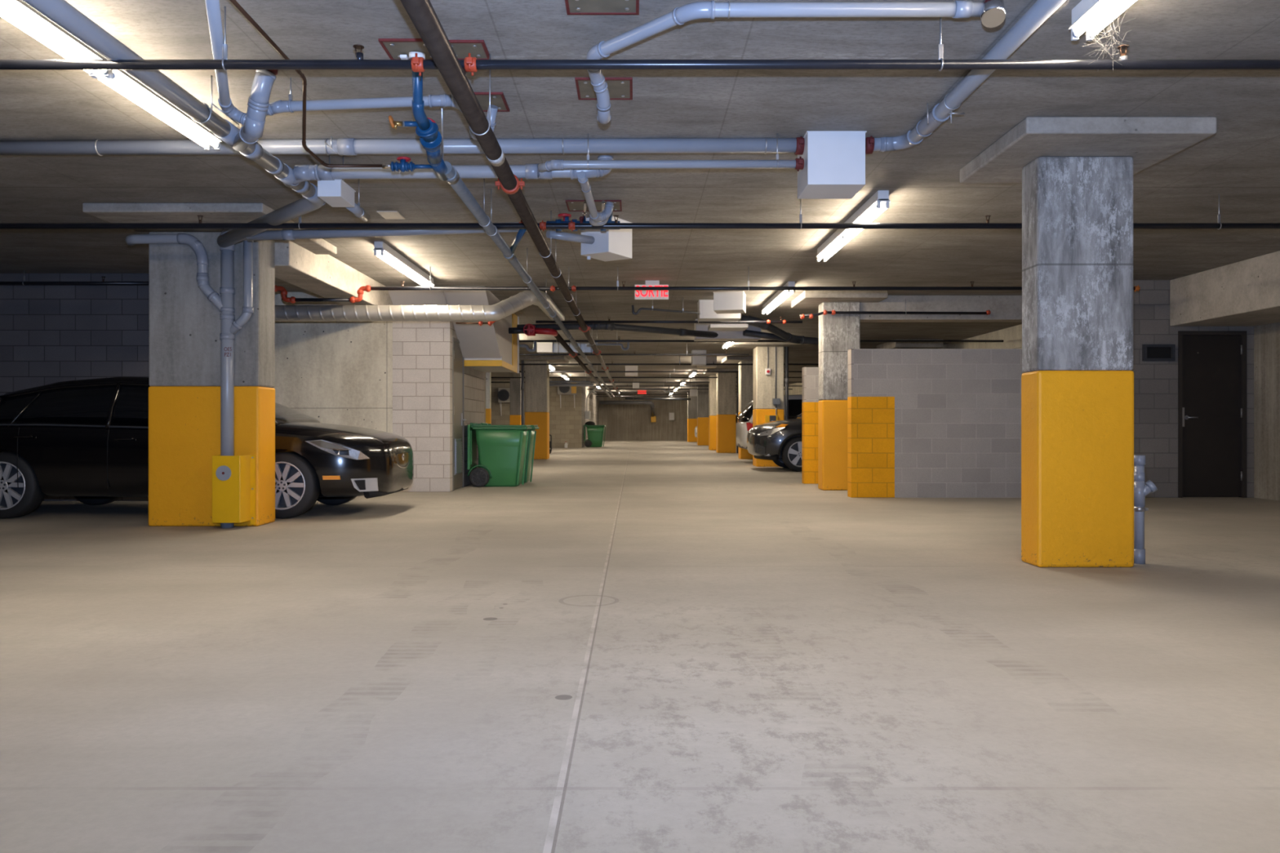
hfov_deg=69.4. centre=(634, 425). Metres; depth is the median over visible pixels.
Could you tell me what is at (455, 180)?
pipe
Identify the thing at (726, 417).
concrete column
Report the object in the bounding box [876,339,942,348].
beam
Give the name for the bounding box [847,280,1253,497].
wall
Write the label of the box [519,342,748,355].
pipe
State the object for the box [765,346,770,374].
fire alarm
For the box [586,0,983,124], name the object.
drain pipe
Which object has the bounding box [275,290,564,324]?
spiral duct
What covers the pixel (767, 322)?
pipe
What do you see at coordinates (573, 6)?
ceiling plate
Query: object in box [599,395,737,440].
wall
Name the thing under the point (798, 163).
drain pipe
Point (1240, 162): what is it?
ceiling
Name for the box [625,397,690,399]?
drain pipe
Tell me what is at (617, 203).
ceiling plate
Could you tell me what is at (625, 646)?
floor
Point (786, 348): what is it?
downpipe
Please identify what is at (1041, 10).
drain pipe
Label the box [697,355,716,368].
box
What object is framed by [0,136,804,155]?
drain pipe
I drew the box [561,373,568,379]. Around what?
fluorescent light
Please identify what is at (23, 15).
fluorescent light
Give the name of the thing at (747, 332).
drain pipe
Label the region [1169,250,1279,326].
concrete beam
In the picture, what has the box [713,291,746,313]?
box
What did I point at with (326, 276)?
concrete beam
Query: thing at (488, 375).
post
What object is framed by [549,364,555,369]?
fluorescent light
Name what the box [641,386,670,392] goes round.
drain pipe
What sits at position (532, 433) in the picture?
bin
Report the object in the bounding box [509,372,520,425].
concrete column
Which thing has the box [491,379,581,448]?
wall
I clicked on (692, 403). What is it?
concrete column
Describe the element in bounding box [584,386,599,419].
meter box
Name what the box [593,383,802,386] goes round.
pipe
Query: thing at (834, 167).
box
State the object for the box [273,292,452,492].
wall
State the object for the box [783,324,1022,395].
wall
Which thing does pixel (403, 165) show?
valve
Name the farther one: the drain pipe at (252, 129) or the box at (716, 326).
the box at (716, 326)
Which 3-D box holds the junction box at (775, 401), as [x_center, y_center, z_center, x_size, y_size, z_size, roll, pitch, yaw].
[3.189,-0.865,20.799,0.166,1.810,0.097,0,0,0]
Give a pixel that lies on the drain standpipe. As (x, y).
(1141, 488)
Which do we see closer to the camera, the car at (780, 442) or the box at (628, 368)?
the car at (780, 442)
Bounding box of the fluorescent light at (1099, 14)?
[1068,0,1136,40]
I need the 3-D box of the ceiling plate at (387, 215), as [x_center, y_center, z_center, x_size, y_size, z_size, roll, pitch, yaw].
[-2.173,-1.876,8.253,0.179,0.008,0.288,0,0,0]
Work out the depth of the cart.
29.97 m
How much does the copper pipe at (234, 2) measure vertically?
0.304 m
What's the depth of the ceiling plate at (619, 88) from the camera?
5.14 m
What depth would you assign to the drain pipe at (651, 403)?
55.41 m
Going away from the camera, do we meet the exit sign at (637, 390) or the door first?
the door
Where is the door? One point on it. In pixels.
(1212, 364)
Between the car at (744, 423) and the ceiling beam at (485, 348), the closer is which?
the ceiling beam at (485, 348)
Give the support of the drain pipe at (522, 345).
hanging from the ceiling
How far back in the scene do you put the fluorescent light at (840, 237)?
9.05 m
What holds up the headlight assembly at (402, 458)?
attached to the car at (86, 441)
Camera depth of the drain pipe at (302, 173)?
6.16 m
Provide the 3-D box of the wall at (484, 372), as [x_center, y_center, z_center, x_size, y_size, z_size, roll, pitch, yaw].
[-9.302,-0.470,16.075,13.396,2.820,0.150,0,0,0]
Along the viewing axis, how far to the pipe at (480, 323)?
12.29 m
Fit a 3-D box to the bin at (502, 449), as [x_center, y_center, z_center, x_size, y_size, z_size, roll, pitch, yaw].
[-2.076,0.452,14.306,0.932,0.976,0.649,0,0,0]
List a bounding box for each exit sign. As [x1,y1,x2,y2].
[634,280,668,299]
[637,390,646,393]
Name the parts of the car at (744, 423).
roof rail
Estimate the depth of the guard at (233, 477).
8.33 m
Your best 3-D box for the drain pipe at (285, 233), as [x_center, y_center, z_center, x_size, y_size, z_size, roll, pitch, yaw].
[-2.101,-1.672,7.965,2.455,0.171,0.097,0,0,-1]
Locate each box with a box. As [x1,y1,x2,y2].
[316,154,355,207]
[581,216,631,261]
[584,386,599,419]
[625,365,638,376]
[632,377,639,388]
[650,416,656,422]
[668,412,674,420]
[689,389,697,395]
[691,350,706,365]
[693,319,760,341]
[697,299,740,321]
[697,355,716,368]
[707,323,748,330]
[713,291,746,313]
[772,346,780,415]
[797,130,866,199]
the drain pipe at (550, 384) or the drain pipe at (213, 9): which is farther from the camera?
the drain pipe at (550, 384)
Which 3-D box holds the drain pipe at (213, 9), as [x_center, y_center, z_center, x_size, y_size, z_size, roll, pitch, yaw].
[-1.928,-1.750,4.289,0.172,0.260,1.588,0,0,-17]
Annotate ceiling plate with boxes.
[377,38,432,59]
[377,210,405,219]
[448,40,488,59]
[474,92,510,111]
[564,0,639,14]
[565,200,589,211]
[574,77,632,99]
[594,200,622,211]
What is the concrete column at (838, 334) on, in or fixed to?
on the floor
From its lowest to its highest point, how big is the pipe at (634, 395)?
0.102 m
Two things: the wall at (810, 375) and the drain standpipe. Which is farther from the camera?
the wall at (810, 375)
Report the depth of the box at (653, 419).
56.70 m
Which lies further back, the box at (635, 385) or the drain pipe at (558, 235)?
the box at (635, 385)
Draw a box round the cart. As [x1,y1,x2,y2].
[549,434,551,453]
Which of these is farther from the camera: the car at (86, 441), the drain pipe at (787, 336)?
the drain pipe at (787, 336)
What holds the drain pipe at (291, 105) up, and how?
hanging from the ceiling
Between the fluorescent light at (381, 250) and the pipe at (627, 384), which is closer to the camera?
the fluorescent light at (381, 250)
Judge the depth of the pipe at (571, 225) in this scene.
7.50 m
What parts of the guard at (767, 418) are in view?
dark panel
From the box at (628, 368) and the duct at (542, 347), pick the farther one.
the box at (628, 368)
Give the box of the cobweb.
[1083,7,1134,71]
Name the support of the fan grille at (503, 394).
attached to the air conditioning unit at (504, 393)
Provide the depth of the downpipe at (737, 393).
30.96 m
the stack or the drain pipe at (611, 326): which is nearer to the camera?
the stack
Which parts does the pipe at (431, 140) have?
hanger rod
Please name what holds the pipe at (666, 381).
hanging from the ceiling
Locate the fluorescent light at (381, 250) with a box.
[373,241,435,286]
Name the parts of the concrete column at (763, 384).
drop panel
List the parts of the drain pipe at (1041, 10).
hanger rod, hanger rod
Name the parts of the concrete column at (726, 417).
drop panel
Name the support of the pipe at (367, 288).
hanging from the ceiling
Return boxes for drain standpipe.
[1133,455,1157,564]
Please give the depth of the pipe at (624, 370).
27.98 m
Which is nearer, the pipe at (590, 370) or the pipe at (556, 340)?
the pipe at (556, 340)
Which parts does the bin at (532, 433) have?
handle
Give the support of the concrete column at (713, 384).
on the floor
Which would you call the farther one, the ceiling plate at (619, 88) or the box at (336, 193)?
the box at (336, 193)
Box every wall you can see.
[0,273,148,501]
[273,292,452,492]
[452,321,484,486]
[452,337,466,490]
[484,372,485,422]
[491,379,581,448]
[581,380,599,447]
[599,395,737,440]
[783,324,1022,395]
[801,367,818,484]
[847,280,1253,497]
[1253,322,1279,500]
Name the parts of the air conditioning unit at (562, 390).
casing, panel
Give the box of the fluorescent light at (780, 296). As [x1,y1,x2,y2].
[761,281,795,314]
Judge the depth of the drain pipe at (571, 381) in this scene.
31.97 m
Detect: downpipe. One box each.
[520,360,524,425]
[736,372,738,453]
[784,346,788,419]
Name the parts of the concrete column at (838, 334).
drop panel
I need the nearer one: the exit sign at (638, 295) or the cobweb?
the cobweb
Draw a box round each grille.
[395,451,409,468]
[497,389,509,400]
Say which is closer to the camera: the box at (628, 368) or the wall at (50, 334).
the wall at (50, 334)
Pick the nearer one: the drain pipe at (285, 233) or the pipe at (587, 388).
the drain pipe at (285, 233)
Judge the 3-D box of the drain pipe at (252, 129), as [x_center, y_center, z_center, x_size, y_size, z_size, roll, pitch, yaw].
[-2.128,-1.711,5.110,0.130,0.334,0.742,0,0,-36]
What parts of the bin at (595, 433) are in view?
lid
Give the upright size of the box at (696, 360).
0.360 m
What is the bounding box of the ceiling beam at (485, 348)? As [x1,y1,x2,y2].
[387,290,519,373]
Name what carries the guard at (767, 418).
attached to the concrete column at (763, 384)
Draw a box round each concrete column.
[82,202,336,526]
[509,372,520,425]
[519,355,568,459]
[687,392,697,442]
[697,384,708,445]
[703,368,738,453]
[708,375,716,450]
[721,355,752,459]
[723,339,815,466]
[791,290,888,490]
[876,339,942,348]
[960,116,1216,567]
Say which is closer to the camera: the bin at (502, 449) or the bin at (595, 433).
the bin at (502, 449)
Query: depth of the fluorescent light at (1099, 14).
4.03 m
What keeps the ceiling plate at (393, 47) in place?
attached to the ceiling
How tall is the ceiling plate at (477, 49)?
0.012 m
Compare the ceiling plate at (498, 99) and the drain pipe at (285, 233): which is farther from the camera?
the drain pipe at (285, 233)
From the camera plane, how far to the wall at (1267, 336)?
11.73 m
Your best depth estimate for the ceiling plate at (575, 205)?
7.87 m
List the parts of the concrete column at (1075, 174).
drop panel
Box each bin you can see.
[467,422,532,487]
[478,422,538,484]
[583,421,605,447]
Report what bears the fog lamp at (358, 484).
attached to the car at (86, 441)
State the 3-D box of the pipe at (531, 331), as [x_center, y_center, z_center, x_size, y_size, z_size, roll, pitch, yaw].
[-1.615,-1.520,32.346,0.810,0.190,35.309,0,0,0]
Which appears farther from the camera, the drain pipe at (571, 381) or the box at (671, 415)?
the box at (671, 415)
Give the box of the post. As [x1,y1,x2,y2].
[485,372,491,423]
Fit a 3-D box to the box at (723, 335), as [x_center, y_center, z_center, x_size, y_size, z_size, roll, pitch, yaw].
[1.660,-1.705,16.600,1.162,0.350,0.512,0,0,0]
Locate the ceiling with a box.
[0,0,1279,395]
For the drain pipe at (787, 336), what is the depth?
15.98 m
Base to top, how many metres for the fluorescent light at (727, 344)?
0.136 m
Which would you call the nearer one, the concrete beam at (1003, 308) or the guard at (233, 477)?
the guard at (233, 477)
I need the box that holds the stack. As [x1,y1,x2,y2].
[124,228,253,528]
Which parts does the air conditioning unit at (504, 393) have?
casing, panel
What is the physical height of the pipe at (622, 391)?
0.102 m
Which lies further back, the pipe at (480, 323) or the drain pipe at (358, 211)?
the pipe at (480, 323)
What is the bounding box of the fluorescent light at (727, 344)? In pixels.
[722,342,733,348]
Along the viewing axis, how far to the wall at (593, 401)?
44.70 m
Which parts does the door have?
lock plate, handle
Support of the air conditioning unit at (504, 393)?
attached to the wall at (565, 422)
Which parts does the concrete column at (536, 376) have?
drop panel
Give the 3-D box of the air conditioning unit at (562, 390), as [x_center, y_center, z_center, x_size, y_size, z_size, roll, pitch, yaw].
[-2.777,-1.261,38.130,0.800,1.100,0.340,0,0,0]
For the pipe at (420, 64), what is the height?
0.295 m
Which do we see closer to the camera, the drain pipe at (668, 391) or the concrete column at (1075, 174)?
the concrete column at (1075, 174)
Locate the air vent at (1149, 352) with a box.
[1142,344,1175,360]
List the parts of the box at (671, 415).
panel door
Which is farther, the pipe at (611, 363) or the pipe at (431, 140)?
the pipe at (611, 363)
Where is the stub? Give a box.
[981,0,1005,27]
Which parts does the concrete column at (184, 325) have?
drop panel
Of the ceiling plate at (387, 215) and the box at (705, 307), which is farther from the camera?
the box at (705, 307)
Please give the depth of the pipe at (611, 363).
24.59 m
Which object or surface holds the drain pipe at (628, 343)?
hanging from the ceiling
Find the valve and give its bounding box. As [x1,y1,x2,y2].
[382,156,432,172]
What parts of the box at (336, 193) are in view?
casing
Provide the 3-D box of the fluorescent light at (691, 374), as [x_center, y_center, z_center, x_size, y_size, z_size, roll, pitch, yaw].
[2.050,-1.812,32.700,0.120,0.136,2.400,0,0,0]
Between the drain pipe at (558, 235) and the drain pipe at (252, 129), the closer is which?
the drain pipe at (252, 129)
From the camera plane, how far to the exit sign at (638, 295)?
12.00 m
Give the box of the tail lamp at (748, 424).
[746,422,752,431]
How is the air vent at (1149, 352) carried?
in the wall at (922, 423)
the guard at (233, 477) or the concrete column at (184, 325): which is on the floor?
the concrete column at (184, 325)
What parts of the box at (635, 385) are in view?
casing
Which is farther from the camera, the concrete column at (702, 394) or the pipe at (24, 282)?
the concrete column at (702, 394)
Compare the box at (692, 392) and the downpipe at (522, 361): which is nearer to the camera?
the downpipe at (522, 361)
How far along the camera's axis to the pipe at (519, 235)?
7.96 m
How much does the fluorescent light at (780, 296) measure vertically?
0.142 m
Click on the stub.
(993, 13)
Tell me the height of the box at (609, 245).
0.330 m
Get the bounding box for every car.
[0,376,413,519]
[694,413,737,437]
[735,395,802,449]
[746,412,801,471]
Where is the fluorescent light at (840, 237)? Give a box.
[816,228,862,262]
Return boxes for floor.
[0,440,1279,852]
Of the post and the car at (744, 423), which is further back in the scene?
the car at (744, 423)
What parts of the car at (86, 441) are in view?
door handle, belt trim, roof rail, door handle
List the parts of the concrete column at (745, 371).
drop panel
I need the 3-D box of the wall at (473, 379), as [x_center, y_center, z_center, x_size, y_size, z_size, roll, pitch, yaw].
[-2.692,-0.470,14.600,0.176,2.820,2.800,0,0,0]
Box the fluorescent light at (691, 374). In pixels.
[688,369,696,377]
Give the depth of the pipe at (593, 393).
48.39 m
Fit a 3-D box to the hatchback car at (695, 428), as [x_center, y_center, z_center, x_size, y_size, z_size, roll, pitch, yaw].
[5.346,0.158,47.190,4.580,1.565,2.212,0,0,0]
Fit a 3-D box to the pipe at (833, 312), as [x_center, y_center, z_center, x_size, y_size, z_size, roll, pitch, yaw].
[3.717,-1.657,13.200,2.718,0.285,0.107,0,0,0]
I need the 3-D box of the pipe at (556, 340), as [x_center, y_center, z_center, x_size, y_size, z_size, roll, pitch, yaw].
[-0.450,-1.736,17.800,15.100,0.287,0.055,0,0,0]
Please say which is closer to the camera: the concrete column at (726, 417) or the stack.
the stack
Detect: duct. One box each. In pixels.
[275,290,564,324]
[537,342,595,353]
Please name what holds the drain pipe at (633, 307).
hanging from the ceiling
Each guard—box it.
[212,454,255,524]
[764,415,777,422]
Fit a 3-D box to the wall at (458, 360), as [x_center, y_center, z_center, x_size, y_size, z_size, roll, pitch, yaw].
[-2.598,-0.160,13.633,0.125,2.200,0.855,0,0,0]
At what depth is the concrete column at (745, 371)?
25.50 m
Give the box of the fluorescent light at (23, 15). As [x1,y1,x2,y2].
[0,0,106,59]
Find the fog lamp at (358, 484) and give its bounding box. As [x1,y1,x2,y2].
[354,480,365,489]
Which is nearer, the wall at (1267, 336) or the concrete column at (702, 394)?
the wall at (1267, 336)
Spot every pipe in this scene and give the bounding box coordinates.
[0,6,1279,75]
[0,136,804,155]
[0,193,1279,231]
[0,270,148,285]
[22,0,325,247]
[204,0,246,124]
[229,0,382,168]
[232,69,277,151]
[246,222,528,240]
[266,77,497,140]
[275,266,1140,303]
[283,155,613,187]
[346,178,369,222]
[388,51,448,180]
[400,0,621,399]
[444,160,614,397]
[455,320,496,325]
[491,369,802,377]
[491,375,802,382]
[508,324,611,398]
[510,219,526,253]
[516,323,718,337]
[519,337,1003,342]
[519,341,537,352]
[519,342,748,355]
[519,355,818,365]
[519,369,802,372]
[535,316,802,324]
[537,133,804,172]
[546,229,595,244]
[549,370,591,382]
[549,383,593,386]
[577,170,613,222]
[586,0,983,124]
[586,339,629,350]
[586,388,792,389]
[591,391,737,392]
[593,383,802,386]
[593,393,736,394]
[595,395,736,396]
[599,400,654,417]
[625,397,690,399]
[631,297,700,315]
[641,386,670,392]
[740,315,818,345]
[742,329,801,343]
[800,298,991,319]
[865,0,1066,154]
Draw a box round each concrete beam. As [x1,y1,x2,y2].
[274,240,393,305]
[860,295,1022,322]
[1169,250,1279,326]
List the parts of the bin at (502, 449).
lid, handle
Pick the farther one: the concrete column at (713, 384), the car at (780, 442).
the concrete column at (713, 384)
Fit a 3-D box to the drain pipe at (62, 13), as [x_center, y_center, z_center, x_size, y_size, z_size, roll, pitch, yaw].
[-2.494,-1.744,4.638,1.187,0.273,7.824,0,0,-10]
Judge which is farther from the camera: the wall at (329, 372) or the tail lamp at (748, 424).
the tail lamp at (748, 424)
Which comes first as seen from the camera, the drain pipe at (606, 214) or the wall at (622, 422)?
the drain pipe at (606, 214)
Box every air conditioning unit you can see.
[497,387,510,416]
[557,382,577,408]
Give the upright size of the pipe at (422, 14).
0.421 m
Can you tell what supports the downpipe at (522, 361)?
attached to the concrete column at (536, 376)
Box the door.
[1177,330,1246,497]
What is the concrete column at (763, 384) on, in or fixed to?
on the floor

